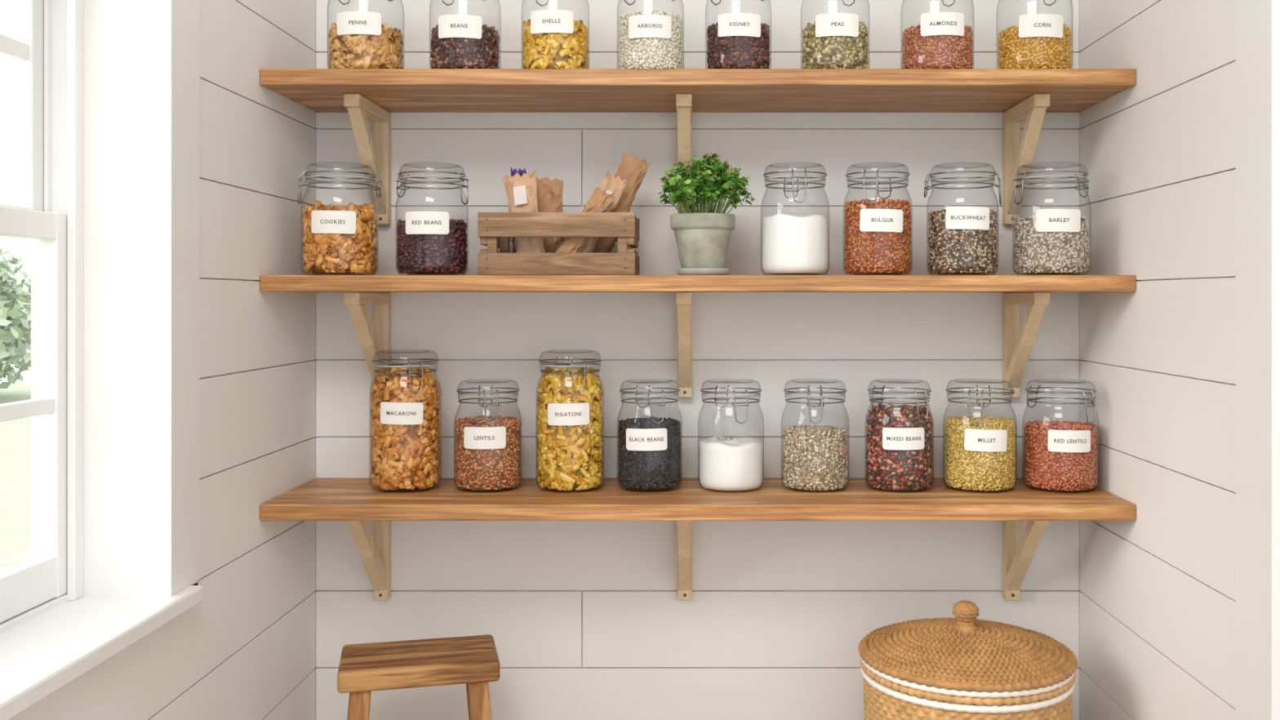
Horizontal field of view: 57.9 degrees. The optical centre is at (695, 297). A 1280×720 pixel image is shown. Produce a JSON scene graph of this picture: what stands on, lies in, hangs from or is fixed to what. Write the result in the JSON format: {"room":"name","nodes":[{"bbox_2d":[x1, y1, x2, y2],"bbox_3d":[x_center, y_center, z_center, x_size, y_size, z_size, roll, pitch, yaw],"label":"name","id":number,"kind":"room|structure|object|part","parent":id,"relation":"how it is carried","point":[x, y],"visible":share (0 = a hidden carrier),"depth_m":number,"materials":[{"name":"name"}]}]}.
{"room":"pantry","nodes":[
{"label":"pantry","id":0,"kind":"room"},
{"bbox_2d":[11,0,315,719],"bbox_3d":[-0.797,-0.025,0.353,0.182,2.450,3.607,0,0,0],"label":"wall","id":1,"kind":"structure","parent":0,"point":[247,651],"depth_m":1.67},
{"bbox_2d":[0,0,83,633],"bbox_3d":[-0.854,-0.083,1.150,0.068,0.995,0.800,0,0,0],"label":"window","id":2,"kind":"structure","parent":1,"relation":"in","point":[63,19],"depth_m":1.52,"materials":[{"name":"white paint"}]},
{"bbox_3d":[-0.875,-0.321,1.150,0.021,0.478,0.787,0,0,0],"label":"upper sash","id":3,"kind":"part","parent":2,"relation":"part of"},
{"bbox_3d":[-0.845,0.140,1.150,0.026,0.503,0.787,0,0,0],"label":"lower sash","id":4,"kind":"part","parent":2,"relation":"part of","materials":[{"name":"white wood"}]},
{"bbox_2d":[0,585,203,719],"bbox_3d":[-0.785,0.412,1.146,0.200,0.024,0.932,0,0,0],"label":"sill","id":5,"kind":"structure","parent":1,"relation":"attached to","point":[43,654],"depth_m":1.36,"materials":[{"name":"white paint"}]},
{"bbox_2d":[164,0,199,595],"bbox_3d":[-0.708,-0.135,1.150,0.010,1.070,0.980,0,0,0],"label":"trim","id":6,"kind":"structure","parent":1,"relation":"attached to","point":[181,17],"depth_m":1.58,"materials":[{"name":"white paint"}]},
{"bbox_2d":[313,0,1081,719],"bbox_3d":[0.031,-0.025,2.200,1.838,2.450,0.100,0,0,0],"label":"wall","id":7,"kind":"structure","parent":0,"point":[585,620],"depth_m":2.15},
{"bbox_2d":[343,93,391,225],"bbox_3d":[-0.579,-0.240,2.047,0.027,0.209,0.204,0,0,0],"label":"shelf bracket","id":8,"kind":"object","parent":7,"relation":"attached to","point":[377,155],"visible":0.92,"depth_m":2.07,"materials":[{"name":"brown wood"}]},
{"bbox_3d":[-0.579,-0.333,2.035,0.027,0.022,0.181,0,0,0],"label":"arm","id":9,"kind":"part","parent":8,"relation":"part of","materials":[{"name":"brown wood"}]},
{"bbox_3d":[-0.579,-0.240,2.138,0.027,0.209,0.023,0,0,0],"label":"wall leg","id":10,"kind":"part","parent":8,"relation":"part of","materials":[{"name":"brown wood"}]},
{"bbox_2d":[343,292,391,381],"bbox_3d":[-0.579,0.087,2.047,0.027,0.194,0.204,0,0,0],"label":"shelf bracket","id":11,"kind":"object","parent":7,"relation":"attached to","point":[371,341],"visible":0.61,"depth_m":2.06,"materials":[{"name":"brown wood"}]},
{"bbox_3d":[-0.579,0.001,2.035,0.027,0.022,0.181,0,0,0],"label":"arm","id":12,"kind":"part","parent":11,"relation":"part of","materials":[{"name":"brown wood"}]},
{"bbox_3d":[-0.579,0.087,2.138,0.027,0.194,0.023,0,0,0],"label":"wall leg","id":13,"kind":"part","parent":11,"relation":"part of","materials":[{"name":"brown wood"}]},
{"bbox_2d":[343,520,391,599],"bbox_3d":[-0.579,0.459,2.047,0.027,0.196,0.204,0,0,0],"label":"shelf bracket","id":14,"kind":"object","parent":7,"relation":"attached to","point":[375,555],"visible":0.63,"depth_m":2.10,"materials":[{"name":"brown wood"}]},
{"bbox_3d":[-0.579,0.372,2.035,0.027,0.022,0.181,0,0,0],"label":"arm","id":15,"kind":"part","parent":14,"relation":"part of","materials":[{"name":"brown wood"}]},
{"bbox_3d":[-0.579,0.459,2.138,0.027,0.196,0.023,0,0,0],"label":"wall leg","id":16,"kind":"part","parent":14,"relation":"part of","materials":[{"name":"brown wood"}]},
{"bbox_2d":[675,292,692,397],"bbox_3d":[-0.020,0.087,2.047,0.027,0.194,0.204,0,0,0],"label":"shelf bracket","id":17,"kind":"object","parent":7,"relation":"attached to","point":[683,300],"visible":0.96,"depth_m":2.04,"materials":[{"name":"brown wood"}]},
{"bbox_3d":[-0.020,0.001,2.035,0.027,0.022,0.181,0,0,0],"label":"arm","id":18,"kind":"part","parent":17,"relation":"part of","materials":[{"name":"brown wood"}]},
{"bbox_2d":[675,520,692,599],"bbox_3d":[-0.020,0.459,2.047,0.027,0.196,0.204,0,0,0],"label":"shelf bracket","id":19,"kind":"object","parent":7,"relation":"attached to","point":[684,528],"visible":0.61,"depth_m":2.06,"materials":[{"name":"brown wood"}]},
{"bbox_3d":[-0.020,0.372,2.035,0.027,0.022,0.181,0,0,0],"label":"arm","id":20,"kind":"part","parent":19,"relation":"part of","materials":[{"name":"brown wood"}]},
{"bbox_2d":[675,93,692,213],"bbox_3d":[-0.020,-0.240,2.047,0.027,0.209,0.204,0,0,0],"label":"shelf bracket","id":21,"kind":"object","parent":7,"relation":"attached to","point":[683,101],"visible":0.6,"depth_m":1.99,"materials":[{"name":"brown wood"}]},
{"bbox_3d":[-0.020,-0.333,2.035,0.027,0.022,0.181,0,0,0],"label":"arm","id":22,"kind":"part","parent":21,"relation":"part of","materials":[{"name":"brown wood"}]},
{"bbox_3d":[-0.020,-0.240,2.138,0.027,0.209,0.023,0,0,0],"label":"wall leg","id":23,"kind":"part","parent":21,"relation":"part of","materials":[{"name":"brown wood"}]},
{"bbox_2d":[259,68,1136,112],"bbox_3d":[0.004,-0.358,2.010,1.419,0.026,0.280,0,0,0],"label":"wooden shelf","id":24,"kind":"object","parent":7,"relation":"attached to","point":[317,90],"visible":1,"depth_m":1.90,"materials":[{"name":"brown wood"}]},
{"bbox_2d":[327,0,404,68],"bbox_3d":[-0.557,-0.466,1.954,0.125,0.189,0.126,0,0,-10],"label":"storage jar","id":25,"kind":"object","parent":24,"relation":"on","point":[358,39],"visible":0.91,"depth_m":1.90,"materials":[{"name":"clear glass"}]},
{"bbox_2d":[429,0,501,68],"bbox_3d":[-0.390,-0.466,1.954,0.119,0.189,0.120,0,0,16],"label":"storage jar","id":26,"kind":"object","parent":24,"relation":"on","point":[457,41],"visible":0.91,"depth_m":1.91,"materials":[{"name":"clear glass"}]},
{"bbox_2d":[521,0,589,68],"bbox_3d":[-0.237,-0.466,1.955,0.115,0.189,0.115,0,0,0],"label":"storage jar","id":27,"kind":"object","parent":24,"relation":"on","point":[552,39],"visible":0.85,"depth_m":1.91,"materials":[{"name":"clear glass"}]},
{"bbox_2d":[617,0,684,68],"bbox_3d":[-0.076,-0.466,1.954,0.113,0.189,0.114,0,0,0],"label":"storage jar","id":28,"kind":"object","parent":24,"relation":"on","point":[648,39],"visible":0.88,"depth_m":1.91,"materials":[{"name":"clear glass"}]},
{"bbox_2d":[705,0,771,68],"bbox_3d":[0.072,-0.466,1.954,0.112,0.189,0.113,0,0,-3],"label":"storage jar","id":29,"kind":"object","parent":24,"relation":"on","point":[737,40],"visible":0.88,"depth_m":1.91,"materials":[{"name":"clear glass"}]},
{"bbox_2d":[800,0,869,68],"bbox_3d":[0.236,-0.466,1.955,0.116,0.189,0.119,0,0,0],"label":"storage jar","id":30,"kind":"object","parent":24,"relation":"on","point":[834,40],"visible":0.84,"depth_m":1.91,"materials":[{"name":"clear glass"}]},
{"bbox_2d":[900,0,973,68],"bbox_3d":[0.409,-0.466,1.955,0.122,0.189,0.124,0,0,0],"label":"storage jar","id":31,"kind":"object","parent":24,"relation":"on","point":[942,40],"visible":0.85,"depth_m":1.90,"materials":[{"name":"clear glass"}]},
{"bbox_2d":[996,0,1072,68],"bbox_3d":[0.573,-0.466,1.955,0.124,0.189,0.125,0,0,0],"label":"storage jar","id":32,"kind":"object","parent":24,"relation":"on","point":[1039,41],"visible":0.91,"depth_m":1.90,"materials":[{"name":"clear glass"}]},
{"bbox_2d":[259,477,1136,520],"bbox_3d":[0.004,0.347,2.010,1.419,0.026,0.280,0,0,0],"label":"wooden shelf","id":33,"kind":"object","parent":7,"relation":"attached to","point":[319,499],"visible":0.89,"depth_m":1.87,"materials":[{"name":"brown wood"}]},
{"bbox_2d":[368,350,441,492],"bbox_3d":[-0.509,0.213,2.030,0.123,0.241,0.124,0,0,23],"label":"storage jar","id":34,"kind":"object","parent":33,"relation":"on","point":[405,403],"visible":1,"depth_m":1.99,"materials":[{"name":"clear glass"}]},
{"bbox_3d":[-0.509,0.105,2.030,0.112,0.024,0.112,0,0,0],"label":"glass lid","id":35,"kind":"part","parent":34,"relation":"part of","materials":[{"name":"clear glass"}]},
{"bbox_2d":[453,378,521,492],"bbox_3d":[-0.364,0.239,2.030,0.117,0.189,0.118,0,0,22],"label":"storage jar","id":36,"kind":"object","parent":33,"relation":"on","point":[488,448],"visible":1,"depth_m":1.98,"materials":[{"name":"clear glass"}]},
{"bbox_3d":[-0.364,0.157,2.030,0.106,0.024,0.106,0,0,0],"label":"glass lid","id":37,"kind":"part","parent":36,"relation":"part of","materials":[{"name":"clear glass"}]},
{"bbox_2d":[536,350,604,492],"bbox_3d":[-0.220,0.213,2.030,0.119,0.241,0.120,0,0,35],"label":"storage jar","id":38,"kind":"object","parent":33,"relation":"on","point":[570,412],"visible":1,"depth_m":1.99,"materials":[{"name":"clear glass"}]},
{"bbox_3d":[-0.220,0.105,2.030,0.108,0.024,0.108,0,0,0],"label":"glass lid","id":39,"kind":"part","parent":38,"relation":"part of","materials":[{"name":"clear glass"}]},
{"bbox_2d":[617,378,682,492],"bbox_3d":[-0.081,0.239,2.030,0.115,0.189,0.115,0,0,40],"label":"storage jar","id":40,"kind":"object","parent":33,"relation":"on","point":[649,455],"visible":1,"depth_m":1.99,"materials":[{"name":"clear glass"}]},
{"bbox_3d":[-0.080,0.157,2.030,0.104,0.024,0.104,0,0,0],"label":"glass lid","id":41,"kind":"part","parent":40,"relation":"part of","materials":[{"name":"clear glass"}]},
{"bbox_2d":[697,378,764,492],"bbox_3d":[0.062,0.239,2.030,0.116,0.189,0.117,0,0,23],"label":"storage jar","id":42,"kind":"object","parent":33,"relation":"on","point":[726,464],"visible":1,"depth_m":1.98,"materials":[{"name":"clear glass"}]},
{"bbox_3d":[0.062,0.157,2.030,0.105,0.024,0.105,0,0,0],"label":"glass lid","id":43,"kind":"part","parent":42,"relation":"part of","materials":[{"name":"clear glass"}]},
{"bbox_2d":[781,378,848,492],"bbox_3d":[0.210,0.239,2.030,0.119,0.189,0.119,0,0,-42],"label":"storage jar","id":44,"kind":"object","parent":33,"relation":"on","point":[815,458],"visible":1,"depth_m":1.98,"materials":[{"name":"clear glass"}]},
{"bbox_3d":[0.210,0.157,2.030,0.108,0.024,0.108,0,0,0],"label":"glass lid","id":45,"kind":"part","parent":44,"relation":"part of","materials":[{"name":"clear glass"}]},
{"bbox_2d":[865,378,933,492],"bbox_3d":[0.358,0.239,2.030,0.119,0.189,0.121,0,0,0],"label":"storage jar","id":46,"kind":"object","parent":33,"relation":"on","point":[899,438],"visible":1,"depth_m":1.98,"materials":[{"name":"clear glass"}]},
{"bbox_3d":[0.358,0.157,2.030,0.108,0.024,0.108,0,0,0],"label":"glass lid","id":47,"kind":"part","parent":46,"relation":"part of","materials":[{"name":"clear glass"}]},
{"bbox_2d":[942,378,1017,493],"bbox_3d":[0.499,0.239,2.030,0.126,0.189,0.133,0,0,0],"label":"storage jar","id":48,"kind":"object","parent":33,"relation":"on","point":[980,452],"visible":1,"depth_m":1.98,"materials":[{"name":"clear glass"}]},
{"bbox_3d":[0.499,0.157,2.030,0.114,0.024,0.114,0,0,0],"label":"glass lid","id":49,"kind":"part","parent":48,"relation":"part of","materials":[{"name":"clear glass"}]},
{"bbox_2d":[1022,378,1099,493],"bbox_3d":[0.641,0.239,2.030,0.129,0.189,0.130,0,0,0],"label":"storage jar","id":50,"kind":"object","parent":33,"relation":"on","point":[1063,455],"visible":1,"depth_m":1.98,"materials":[{"name":"clear glass"}]},
{"bbox_3d":[0.641,0.157,2.030,0.117,0.024,0.117,0,0,0],"label":"glass lid","id":51,"kind":"part","parent":50,"relation":"part of","materials":[{"name":"clear glass"}]},
{"bbox_2d":[259,275,1136,292],"bbox_3d":[0.004,-0.024,2.010,1.419,0.026,0.280,0,0,0],"label":"wooden shelf","id":52,"kind":"object","parent":7,"relation":"attached to","point":[286,283],"visible":1,"depth_m":1.87,"materials":[{"name":"brown wood"}]},
{"bbox_2d":[297,161,381,275],"bbox_3d":[-0.605,-0.132,1.965,0.126,0.189,0.127,0,0,23],"label":"storage jar","id":53,"kind":"object","parent":52,"relation":"on","point":[338,239],"visible":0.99,"depth_m":1.92,"materials":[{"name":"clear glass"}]},
{"bbox_3d":[-0.604,-0.214,1.965,0.114,0.024,0.114,0,0,0],"label":"glass lid","id":54,"kind":"part","parent":53,"relation":"part of","materials":[{"name":"clear glass"}]},
{"bbox_2d":[395,162,468,275],"bbox_3d":[-0.448,-0.132,1.965,0.121,0.189,0.121,0,0,-15],"label":"storage jar","id":55,"kind":"object","parent":52,"relation":"on","point":[428,242],"visible":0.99,"depth_m":1.92,"materials":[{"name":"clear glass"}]},
{"bbox_3d":[-0.448,-0.214,1.965,0.109,0.024,0.109,0,0,0],"label":"glass lid","id":56,"kind":"part","parent":55,"relation":"part of","materials":[{"name":"clear glass"}]},
{"bbox_2d":[477,151,651,275],"bbox_3d":[-0.220,-0.147,1.997,0.284,0.217,0.156,0,0,0],"label":"wooden crate","id":57,"kind":"object","parent":52,"relation":"on","point":[535,223],"visible":0.91,"depth_m":1.92,"materials":[{"name":"brown wood"}]},
{"bbox_2d":[512,185,527,204],"bbox_3d":[-0.298,-0.175,1.964,0.022,0.032,0.006,-9,-1,6],"label":"label","id":58,"kind":"object","parent":57,"relation":"on","point":[519,192],"depth_m":1.96,"materials":[{"name":"white paper"}]},
{"bbox_2d":[657,152,755,275],"bbox_3d":[0.019,-0.141,1.954,0.164,0.208,0.155,0,0,0],"label":"potted herb","id":59,"kind":"object","parent":52,"relation":"on","point":[702,237],"visible":1,"depth_m":1.92,"materials":[{"name":"plant"}]},
{"bbox_2d":[670,213,735,267],"bbox_3d":[0.012,-0.093,1.955,0.110,0.094,0.110,0,0,0],"label":"pot","id":60,"kind":"object","parent":59,"relation":"attached to","point":[702,239],"depth_m":1.92,"materials":[{"name":"ceramic"}]},
{"bbox_2d":[760,162,829,275],"bbox_3d":[0.169,-0.132,1.965,0.116,0.189,0.116,0,0,35],"label":"storage jar","id":61,"kind":"object","parent":52,"relation":"on","point":[793,244],"visible":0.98,"depth_m":1.92,"materials":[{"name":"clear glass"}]},
{"bbox_3d":[0.169,-0.214,1.965,0.106,0.024,0.106,0,0,0],"label":"glass lid","id":62,"kind":"part","parent":61,"relation":"part of","materials":[{"name":"clear glass"}]},
{"bbox_2d":[843,162,912,275],"bbox_3d":[0.310,-0.132,1.965,0.116,0.189,0.117,0,0,-16],"label":"storage jar","id":63,"kind":"object","parent":52,"relation":"on","point":[877,235],"visible":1,"depth_m":1.92,"materials":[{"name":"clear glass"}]},
{"bbox_3d":[0.309,-0.214,1.965,0.106,0.024,0.106,0,0,0],"label":"glass lid","id":64,"kind":"part","parent":63,"relation":"part of","materials":[{"name":"clear glass"}]},
{"bbox_2d":[924,162,1001,275],"bbox_3d":[0.454,-0.132,1.965,0.119,0.189,0.120,0,0,-16],"label":"storage jar","id":65,"kind":"object","parent":52,"relation":"on","point":[962,240],"visible":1,"depth_m":1.92,"materials":[{"name":"clear glass"}]},
{"bbox_3d":[0.454,-0.214,1.965,0.108,0.024,0.108,0,0,0],"label":"glass lid","id":66,"kind":"part","parent":65,"relation":"part of","materials":[{"name":"clear glass"}]},
{"bbox_2d":[1012,161,1091,275],"bbox_3d":[0.605,-0.132,1.965,0.128,0.189,0.128,0,0,26],"label":"storage jar","id":67,"kind":"object","parent":52,"relation":"on","point":[1055,242],"visible":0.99,"depth_m":1.92,"materials":[{"name":"clear glass"}]},
{"bbox_3d":[0.605,-0.214,1.965,0.116,0.024,0.116,0,0,0],"label":"glass lid","id":68,"kind":"part","parent":67,"relation":"part of","materials":[{"name":"clear glass"}]},
{"bbox_2d":[1002,93,1049,225],"bbox_3d":[0.584,-0.240,2.047,0.027,0.209,0.204,0,0,0],"label":"shelf bracket","id":69,"kind":"object","parent":7,"relation":"attached to","point":[1015,155],"visible":0.88,"depth_m":2.08,"materials":[{"name":"brown wood"}]},
{"bbox_3d":[0.584,-0.240,2.138,0.027,0.209,0.023,0,0,0],"label":"wall leg","id":70,"kind":"part","parent":69,"relation":"part of","materials":[{"name":"brown wood"}]},
{"bbox_3d":[0.584,-0.333,2.035,0.027,0.022,0.181,0,0,0],"label":"arm","id":71,"kind":"part","parent":69,"relation":"part of","materials":[{"name":"brown wood"}]},
{"bbox_2d":[1002,292,1049,397],"bbox_3d":[0.584,0.087,2.047,0.027,0.194,0.204,0,0,0],"label":"shelf bracket","id":72,"kind":"object","parent":7,"relation":"attached to","point":[1017,344],"visible":0.85,"depth_m":2.09,"materials":[{"name":"brown wood"}]},
{"bbox_3d":[0.584,0.087,2.138,0.027,0.194,0.023,0,0,0],"label":"wall leg","id":73,"kind":"part","parent":72,"relation":"part of","materials":[{"name":"brown wood"}]},
{"bbox_3d":[0.584,0.001,2.035,0.027,0.022,0.181,0,0,0],"label":"arm","id":74,"kind":"part","parent":72,"relation":"part of","materials":[{"name":"brown wood"}]},
{"bbox_2d":[1002,520,1049,599],"bbox_3d":[0.584,0.459,2.047,0.027,0.196,0.204,0,0,0],"label":"shelf bracket","id":75,"kind":"object","parent":7,"relation":"attached to","point":[1017,555],"visible":0.66,"depth_m":2.10,"materials":[{"name":"brown wood"}]},
{"bbox_3d":[0.584,0.459,2.138,0.027,0.196,0.023,0,0,0],"label":"wall leg","id":76,"kind":"part","parent":75,"relation":"part of","materials":[{"name":"brown wood"}]},
{"bbox_3d":[0.584,0.372,2.035,0.027,0.022,0.181,0,0,0],"label":"arm","id":77,"kind":"part","parent":75,"relation":"part of","materials":[{"name":"brown wood"}]},
{"bbox_2d":[1079,0,1235,719],"bbox_3d":[0.832,-0.025,1.798,0.236,2.450,0.717,0,0,0],"label":"wall","id":78,"kind":"structure","parent":0,"point":[1157,588],"depth_m":1.78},
{"bbox_2d":[1235,0,1279,719],"bbox_3d":[0.719,-0.025,1.476,0.014,2.450,0.097,0,0,0],"label":"trim","id":79,"kind":"structure","parent":78,"relation":"attached to","point":[1257,21],"depth_m":1.46,"materials":[{"name":"white paint"}]},
{"bbox_3d":[0.906,1.240,0.400,3.588,0.080,3.700,0,0,0],"label":"floor","id":80,"kind":"structure","parent":0,"visible":0},
{"bbox_2d":[337,634,500,719],"bbox_3d":[-0.460,0.895,1.925,0.311,0.610,0.252,0,0,-14],"label":"wooden stool","id":81,"kind":"object","parent":80,"relation":"on","point":[473,661],"visible":1,"depth_m":1.87,"materials":[{"name":"brown wood"}]},
{"bbox_3d":[-0.552,0.912,1.819,0.080,0.576,0.090,0,0,-14],"label":"leg","id":82,"kind":"part","parent":81,"relation":"part of","materials":[{"name":"brown wood"}]},
{"bbox_3d":[-0.460,0.607,1.925,0.254,0.034,0.160,0,0,-14],"label":"seat","id":83,"kind":"part","parent":81,"relation":"part of","materials":[{"name":"brown wood"}]},
{"bbox_3d":[-0.367,0.912,2.031,0.044,0.576,0.118,0,0,25],"label":"leg","id":84,"kind":"part","parent":81,"relation":"part of","materials":[{"name":"brown wood"}]},
{"bbox_3d":[-0.328,0.912,1.874,0.118,0.576,0.044,0,0,37],"label":"leg","id":85,"kind":"part","parent":81,"relation":"part of","materials":[{"name":"brown wood"}]},
{"bbox_2d":[857,600,1078,719],"bbox_3d":[0.449,0.852,1.920,0.354,0.696,0.354,0,0,-9],"label":"wicker basket","id":86,"kind":"object","parent":80,"relation":"on","point":[964,666],"visible":1,"depth_m":1.82,"materials":[{"name":"brown wicker"}]},
{"bbox_3d":[0.449,0.530,1.920,0.058,0.053,0.056,0,0,0],"label":"lid knob","id":87,"kind":"part","parent":86,"relation":"part of","materials":[{"name":"brown wicker"}]},
{"label":"outside","id":88,"kind":"structure","parent":0,"visible":0},
{"bbox_2d":[0,382,31,571],"bbox_3d":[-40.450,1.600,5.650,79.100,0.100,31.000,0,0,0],"label":"lawn","id":89,"kind":"structure","parent":88,"point":[15,434],"depth_m":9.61,"materials":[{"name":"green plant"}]},
{"bbox_2d":[0,246,31,388],"bbox_3d":[-11.415,0.151,16.928,4.347,2.892,4.002,0,0,-4],"label":"tree","id":90,"kind":"object","parent":89,"relation":"on","point":[15,307],"visible":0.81,"depth_m":16.98,"materials":[{"name":"green plant"}]}
]}

